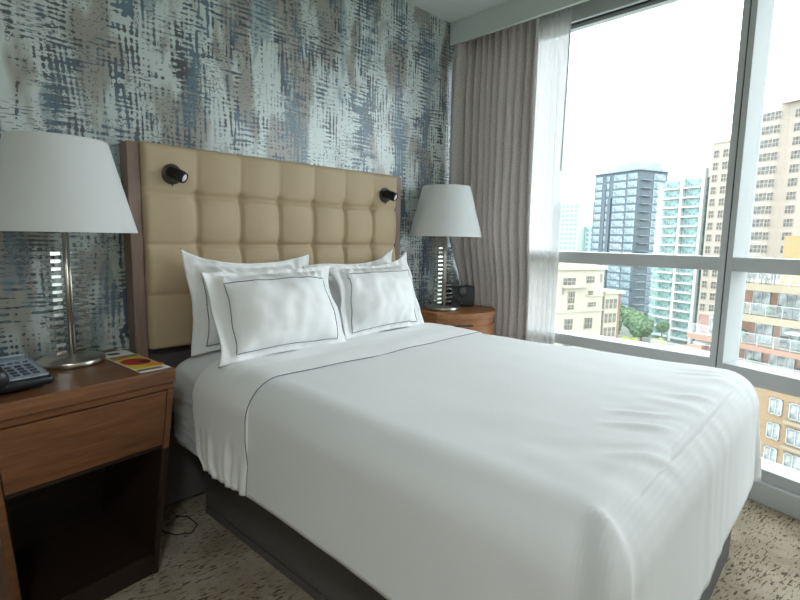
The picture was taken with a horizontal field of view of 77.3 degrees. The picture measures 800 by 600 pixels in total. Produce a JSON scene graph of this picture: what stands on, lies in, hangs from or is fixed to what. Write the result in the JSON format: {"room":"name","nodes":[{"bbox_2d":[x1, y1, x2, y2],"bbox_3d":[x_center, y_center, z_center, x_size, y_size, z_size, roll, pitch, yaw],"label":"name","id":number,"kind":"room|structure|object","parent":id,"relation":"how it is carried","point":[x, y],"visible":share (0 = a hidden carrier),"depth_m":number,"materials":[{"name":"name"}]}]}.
{"room":"hotel room","nodes":[
{"label":"hotel room","id":0,"kind":"room"},
{"bbox_2d":[0,0,460,360],"bbox_3d":[-1.117,-0.340,1.901,4.900,2.428,0.120,-6,10,-44],"label":"wall","id":1,"kind":"structure","parent":0,"point":[358,85],"depth_m":2.07,"materials":[{"name":"paper"}]},
{"bbox_2d":[450,0,588,45],"bbox_3d":[1.542,-1.401,1.480,0.278,0.128,4.006,-4,9,-34],"label":"trim","id":2,"kind":"structure","parent":1,"relation":"attached to","point":[510,13],"depth_m":2.78,"materials":[{"name":"white paint"}]},
{"bbox_2d":[454,0,589,45],"bbox_3d":[0.893,-1.558,2.607,0.185,0.118,1.450,-6,10,-44],"label":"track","id":3,"kind":"structure","parent":1,"relation":"attached to","point":[589,0],"depth_m":2.73,"materials":[{"name":"grey metal"}]},
{"bbox_2d":[449,17,539,340],"bbox_3d":[0.554,-0.454,3.060,0.223,2.385,0.522,-6,10,-44],"label":"curtain","id":4,"kind":"object","parent":3,"relation":"hanging from","point":[494,83],"visible":0.64,"depth_m":3.00,"materials":[{"name":"grey fabric"}]},
{"bbox_2d":[527,7,571,344],"bbox_3d":[0.839,-0.432,2.923,0.026,2.385,0.223,-6,10,-44],"label":"sheer curtain","id":5,"kind":"object","parent":3,"relation":"hanging from","point":[547,177],"visible":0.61,"depth_m":2.88,"materials":[{"name":"white fabric"}]},
{"bbox_2d":[560,7,571,170],"bbox_3d":[0.899,-1.164,2.695,0.016,0.916,0.019,-6,10,-44],"label":"wand","id":6,"kind":"object","parent":3,"relation":"hanging from","point":[571,7],"visible":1,"depth_m":2.69,"materials":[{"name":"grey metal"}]},
{"bbox_2d":[747,480,799,519],"bbox_3d":[1.629,0.875,1.969,0.287,0.094,3.886,-4,9,-34],"label":"baseboard","id":7,"kind":"structure","parent":1,"relation":"in","point":[787,502],"depth_m":2.14,"materials":[{"name":"white paint"}]},
{"bbox_2d":[104,491,799,599],"bbox_3d":[0.226,1.119,0.678,4.900,0.120,4.020,-6,10,-44],"label":"floor","id":8,"kind":"structure","parent":0,"point":[210,562],"depth_m":1.74,"materials":[{"name":"carpet"}]},
{"bbox_2d":[0,349,175,599],"bbox_3d":[-1.056,0.571,1.585,0.434,0.700,0.508,6,9,36],"label":"nightstand","id":9,"kind":"object","parent":8,"relation":"on","point":[84,453],"visible":0.94,"depth_m":1.56,"materials":[{"name":"brown wood"}]},
{"bbox_2d":[0,354,53,393],"bbox_3d":[-1.093,0.192,1.345,0.209,0.109,0.220,6,9,35],"label":"telephone","id":10,"kind":"object","parent":9,"relation":"on","point":[18,372],"visible":1,"depth_m":1.36,"materials":[{"name":"black plastic"}]},
{"bbox_2d":[0,131,137,369],"bbox_3d":[-1.083,-0.147,1.616,0.426,0.716,0.426,4,8,21],"label":"table lamp","id":11,"kind":"object","parent":9,"relation":"on","point":[50,182],"visible":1,"depth_m":1.48,"materials":[{"name":"white fabric"}]},
{"bbox_2d":[105,350,169,372],"bbox_3d":[-0.907,0.204,1.698,0.356,0.002,0.103,7,9,39],"label":"magazine","id":12,"kind":"object","parent":9,"relation":"on","point":[138,363],"visible":1,"depth_m":1.68,"materials":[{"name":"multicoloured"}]},
{"bbox_2d":[107,354,163,369],"bbox_3d":[-0.887,0.206,1.682,0.122,0.001,0.228,-6,10,-44],"label":"brochure","id":13,"kind":"object","parent":12,"relation":"on","point":[131,361],"depth_m":1.67,"materials":[{"name":"yellow paper"}]},
{"bbox_2d":[162,515,197,534],"bbox_3d":[-0.848,0.878,1.947,0.123,0.005,0.128,2,7,5],"label":"power cable","id":14,"kind":"object","parent":8,"relation":"on","point":[175,515],"visible":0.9,"depth_m":1.91,"materials":[{"name":"grey plastic"}]},
{"bbox_2d":[119,140,400,505],"bbox_3d":[-0.521,0.095,2.387,1.388,1.464,0.106,-6,10,-44],"label":"headboard","id":15,"kind":"object","parent":8,"relation":"on","point":[231,208],"visible":0.52,"depth_m":2.07,"materials":[{"name":"beige leather"}]},
{"bbox_2d":[161,164,187,186],"bbox_3d":[-0.843,-0.471,1.874,0.082,0.088,0.081,-6,10,-44],"label":"reading lamp","id":16,"kind":"object","parent":15,"relation":"attached to","point":[172,174],"visible":1,"depth_m":1.87,"materials":[{"name":"grey metal"}]},
{"bbox_2d":[379,188,397,203],"bbox_3d":[-0.055,-0.552,2.639,0.080,0.088,0.085,-6,10,-44],"label":"reading lamp","id":17,"kind":"object","parent":15,"relation":"attached to","point":[385,194],"visible":1,"depth_m":2.63,"materials":[{"name":"grey metal"}]},
{"bbox_2d":[420,305,494,334],"bbox_3d":[0.350,0.408,3.040,0.490,0.712,0.390,-6,10,-44],"label":"nightstand","id":18,"kind":"object","parent":8,"relation":"on","point":[479,318],"visible":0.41,"depth_m":2.85,"materials":[{"name":"brown wood"}]},
{"bbox_2d":[409,184,481,311],"bbox_3d":[0.263,-0.300,2.938,0.426,0.716,0.426,-4,9,-36],"label":"table lamp","id":19,"kind":"object","parent":18,"relation":"on","point":[442,210],"visible":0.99,"depth_m":2.78,"materials":[{"name":"white fabric"}]},
{"bbox_2d":[445,285,474,306],"bbox_3d":[0.376,-0.025,3.124,0.160,0.128,0.102,-1,7,-16],"label":"clock radio","id":20,"kind":"object","parent":18,"relation":"on","point":[462,295],"visible":0.83,"depth_m":3.08,"materials":[{"name":"black plastic"}]},
{"bbox_2d":[205,471,731,599],"bbox_3d":[0.201,0.768,1.918,1.630,0.270,1.193,7,10,42],"label":"bed base","id":21,"kind":"object","parent":8,"relation":"on","point":[318,574],"visible":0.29,"depth_m":1.66,"materials":[{"name":"grey fabric"}]},
{"bbox_2d":[173,332,735,495],"bbox_3d":[0.164,0.433,1.829,1.620,0.398,1.293,7,10,42],"label":"mattress","id":22,"kind":"object","parent":21,"relation":"on","point":[188,370],"visible":0.05,"depth_m":1.83,"materials":[{"name":"white fabric"}]},
{"bbox_2d":[180,249,308,355],"bbox_3d":[-0.601,-0.011,2.088,0.588,0.401,0.190,-5,9,-40],"label":"pillow","id":23,"kind":"object","parent":22,"relation":"on","point":[205,338],"visible":0.34,"depth_m":1.92,"materials":[{"name":"white fabric"}]},
{"bbox_2d":[303,248,392,329],"bbox_3d":[-0.220,-0.050,2.454,0.166,0.405,0.578,6,9,37],"label":"pillow","id":24,"kind":"object","parent":22,"relation":"on","point":[333,286],"visible":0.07,"depth_m":2.32,"materials":[{"name":"white fabric"}]},
{"bbox_2d":[192,323,760,599],"bbox_3d":[0.295,0.416,1.743,1.465,0.396,1.478,7,10,42],"label":"duvet","id":25,"kind":"object","parent":22,"relation":"on","point":[430,461],"visible":0.96,"depth_m":1.20,"materials":[{"name":"white fabric"}]},
{"bbox_2d":[200,265,346,366],"bbox_3d":[-0.453,0.040,1.897,0.222,0.325,0.564,8,10,44],"label":"pillow","id":26,"kind":"object","parent":25,"relation":"on","point":[254,314],"visible":0.99,"depth_m":1.79,"materials":[{"name":"white fabric"}]},
{"bbox_2d":[329,252,423,338],"bbox_3d":[-0.095,-0.035,2.344,0.210,0.373,0.554,7,9,41],"label":"pillow","id":27,"kind":"object","parent":25,"relation":"on","point":[378,298],"visible":0.99,"depth_m":2.23,"materials":[{"name":"white fabric"}]},
{"bbox_2d":[404,0,509,22],"bbox_3d":[0.269,-1.409,0.364,4.900,0.120,4.020,-6,10,-44],"label":"ceiling","id":28,"kind":"structure","parent":0,"point":[450,11],"depth_m":2.82,"materials":[{"name":"white paint"}]},
{"bbox_2d":[554,0,718,365],"bbox_3d":[1.016,-0.422,2.853,0.165,2.428,1.500,-6,10,-44],"label":"window","id":29,"kind":"structure","parent":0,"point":[591,13],"depth_m":2.62,"materials":[{"name":"grey metal"}]},
{"bbox_2d":[709,0,799,494],"bbox_3d":[1.885,-0.267,1.729,0.142,2.428,1.475,-3,8,-29],"label":"window","id":30,"kind":"structure","parent":0,"point":[735,262],"depth_m":2.24,"materials":[{"name":"grey metal"}]},
{"label":"outside","id":31,"kind":"structure","parent":0,"visible":0},
{"bbox_2d":[618,322,684,345],"bbox_3d":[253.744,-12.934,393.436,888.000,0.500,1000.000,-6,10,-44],"label":"ground","id":32,"kind":"structure","parent":31,"point":[624,331],"depth_m":164.27,"materials":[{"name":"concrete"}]},
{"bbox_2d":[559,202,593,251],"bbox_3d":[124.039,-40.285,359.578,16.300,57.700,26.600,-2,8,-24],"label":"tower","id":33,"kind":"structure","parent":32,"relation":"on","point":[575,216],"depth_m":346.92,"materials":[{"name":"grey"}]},
{"bbox_2d":[554,262,607,350],"bbox_3d":[38.314,4.167,115.884,14.300,26.700,10.300,-2,8,-24],"label":"house","id":34,"kind":"structure","parent":32,"relation":"on","point":[580,294],"depth_m":111.34,"materials":[{"name":"beige concrete"}]},
{"bbox_2d":[584,226,591,251],"bbox_3d":[136.610,-29.919,344.826,14.300,41.200,13.100,-2,8,-24],"label":"tower","id":35,"kind":"structure","parent":32,"relation":"on","point":[588,231],"depth_m":343.42,"materials":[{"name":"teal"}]},
{"bbox_2d":[600,288,624,352],"bbox_3d":[48.271,7.402,119.615,6.100,19.700,6.700,-2,8,-24],"label":"house","id":36,"kind":"structure","parent":32,"relation":"on","point":[610,303],"depth_m":115.95,"materials":[{"name":"brick"}]},
{"bbox_2d":[618,317,621,334],"bbox_3d":[62.584,9.103,148.648,7.102,9.650,6.949,-6,10,-44],"label":"street tree","id":37,"kind":"object","parent":32,"relation":"on","point":[620,319],"visible":0.04,"depth_m":145.61,"materials":[{"name":"green plant"}]},
{"bbox_2d":[619,303,626,321],"bbox_3d":[74.265,6.175,171.466,7.293,10.227,6.549,-6,10,-44],"label":"street tree","id":38,"kind":"object","parent":32,"relation":"on","point":[622,308],"visible":0.21,"depth_m":168.81,"materials":[{"name":"green plant"}]},
{"bbox_2d":[620,336,638,340],"bbox_3d":[57.632,12.850,126.376,5.659,7.541,5.684,-6,10,-44],"label":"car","id":39,"kind":"object","parent":32,"relation":"on","point":[623,337],"visible":0.15,"depth_m":125.03,"materials":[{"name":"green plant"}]},
{"bbox_2d":[591,161,670,315],"bbox_3d":[92.987,-23.863,204.995,17.500,62.200,24.300,-2,8,-24],"label":"tower","id":40,"kind":"structure","parent":32,"relation":"on","point":[625,194],"depth_m":196.66,"materials":[{"name":"blue glass"}]},
{"bbox_2d":[623,307,647,337],"bbox_3d":[73.448,7.856,156.656,8.635,10.519,8.798,-6,10,-44],"label":"street tree","id":41,"kind":"object","parent":32,"relation":"on","point":[630,312],"visible":0.35,"depth_m":155.72,"materials":[{"name":"green plant"}]},
{"bbox_2d":[628,316,653,341],"bbox_3d":[69.647,9.605,144.852,7.104,9.831,6.827,-6,10,-44],"label":"street tree","id":42,"kind":"object","parent":32,"relation":"on","point":[640,327],"visible":1,"depth_m":142.72,"materials":[{"name":"green plant"}]},
{"bbox_2d":[652,337,666,345],"bbox_3d":[61.055,13.341,118.135,4.769,8.718,4.387,-6,10,-44],"label":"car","id":43,"kind":"object","parent":32,"relation":"on","point":[656,341],"visible":0.15,"depth_m":117.57,"materials":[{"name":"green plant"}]},
{"bbox_2d":[655,321,669,337],"bbox_3d":[77.176,10.104,147.445,4.210,8.458,4.381,-6,10,-44],"label":"street tree","id":44,"kind":"object","parent":32,"relation":"on","point":[664,326],"visible":1,"depth_m":145.79,"materials":[{"name":"green plant"}]},
{"bbox_2d":[648,162,710,343],"bbox_3d":[91.159,-14.731,160.488,13.500,55.000,18.500,-2,8,-24],"label":"tower","id":45,"kind":"structure","parent":32,"relation":"on","point":[681,209],"depth_m":155.72,"materials":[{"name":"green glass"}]},
{"bbox_2d":[650,236,799,470],"bbox_3d":[34.757,11.208,38.113,12.750,31.800,27.505,-2,8,-24],"label":"block","id":46,"kind":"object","parent":32,"relation":"on","point":[779,413],"visible":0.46,"depth_m":38.39,"materials":[{"name":"concrete"}]},
{"bbox_2d":[693,340,710,351],"bbox_3d":[26.644,4.197,43.605,1.940,1.780,1.940,-1,7,-12],"label":"parasol","id":47,"kind":"object","parent":46,"relation":"on","point":[700,342],"visible":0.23,"depth_m":43.12,"materials":[{"name":"grey fabric"}]},
{"bbox_2d":[740,329,747,338],"bbox_3d":[27.707,2.837,40.630,0.918,1.051,0.988,-3,8,-29],"label":"potted shrub","id":48,"kind":"object","parent":46,"relation":"on","point":[745,335],"visible":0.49,"depth_m":40.28,"materials":[{"name":"green plant"}]},
{"bbox_2d":[746,358,758,363],"bbox_3d":[28.102,5.130,39.917,0.968,0.889,0.897,-6,10,-44],"label":"potted shrub","id":49,"kind":"object","parent":46,"relation":"on","point":[749,358],"visible":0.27,"depth_m":39.75,"materials":[{"name":"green plant"}]},
{"bbox_2d":[748,273,768,283],"bbox_3d":[28.236,-1.685,39.457,0.800,0.730,1.100,-2,8,-24],"label":"patio table","id":50,"kind":"object","parent":46,"relation":"on","point":[754,274],"visible":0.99,"depth_m":39.16,"materials":[{"name":"grey"}]},
{"bbox_2d":[766,307,774,314],"bbox_3d":[28.582,0.903,38.615,0.717,0.715,0.612,1,7,3],"label":"potted shrub","id":51,"kind":"object","parent":46,"relation":"on","point":[771,310],"visible":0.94,"depth_m":38.48,"materials":[{"name":"green plant"}]},
{"bbox_2d":[765,274,775,284],"bbox_3d":[28.609,-1.671,38.633,0.500,0.920,0.500,-2,8,-24],"label":"patio chair","id":52,"kind":"object","parent":46,"relation":"on","point":[771,278],"visible":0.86,"depth_m":38.45,"materials":[{"name":"grey plastic"}]},
{"bbox_2d":[776,305,786,317],"bbox_3d":[29.026,0.877,38.053,0.500,0.920,0.500,-2,8,-24],"label":"patio chair","id":53,"kind":"object","parent":46,"relation":"on","point":[778,309],"visible":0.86,"depth_m":38.13,"materials":[{"name":"grey plastic"}]},
{"bbox_2d":[779,336,788,349],"bbox_3d":[29.197,3.255,38.003,0.500,0.920,0.500,4,8,25],"label":"patio chair","id":54,"kind":"object","parent":46,"relation":"on","point":[781,341],"visible":0.99,"depth_m":38.11,"materials":[{"name":"grey plastic"}]},
{"bbox_2d":[783,329,799,351],"bbox_3d":[29.572,2.949,37.026,1.940,1.780,1.940,-1,7,-12],"label":"parasol","id":55,"kind":"object","parent":46,"relation":"on","point":[795,332],"visible":0.95,"depth_m":36.91,"materials":[{"name":"grey fabric"}]},
{"bbox_2d":[786,309,799,318],"bbox_3d":[29.433,1.105,37.051,0.800,0.730,1.100,-2,8,-24],"label":"patio table","id":56,"kind":"object","parent":46,"relation":"on","point":[792,310],"visible":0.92,"depth_m":37.30,"materials":[{"name":"grey"}]},
{"bbox_2d":[695,79,799,340],"bbox_3d":[107.883,-20.294,132.577,23.140,73.500,42.000,-2,8,-24],"label":"tower","id":57,"kind":"structure","parent":32,"relation":"on","point":[776,214],"depth_m":130.43,"materials":[{"name":"beige concrete"}]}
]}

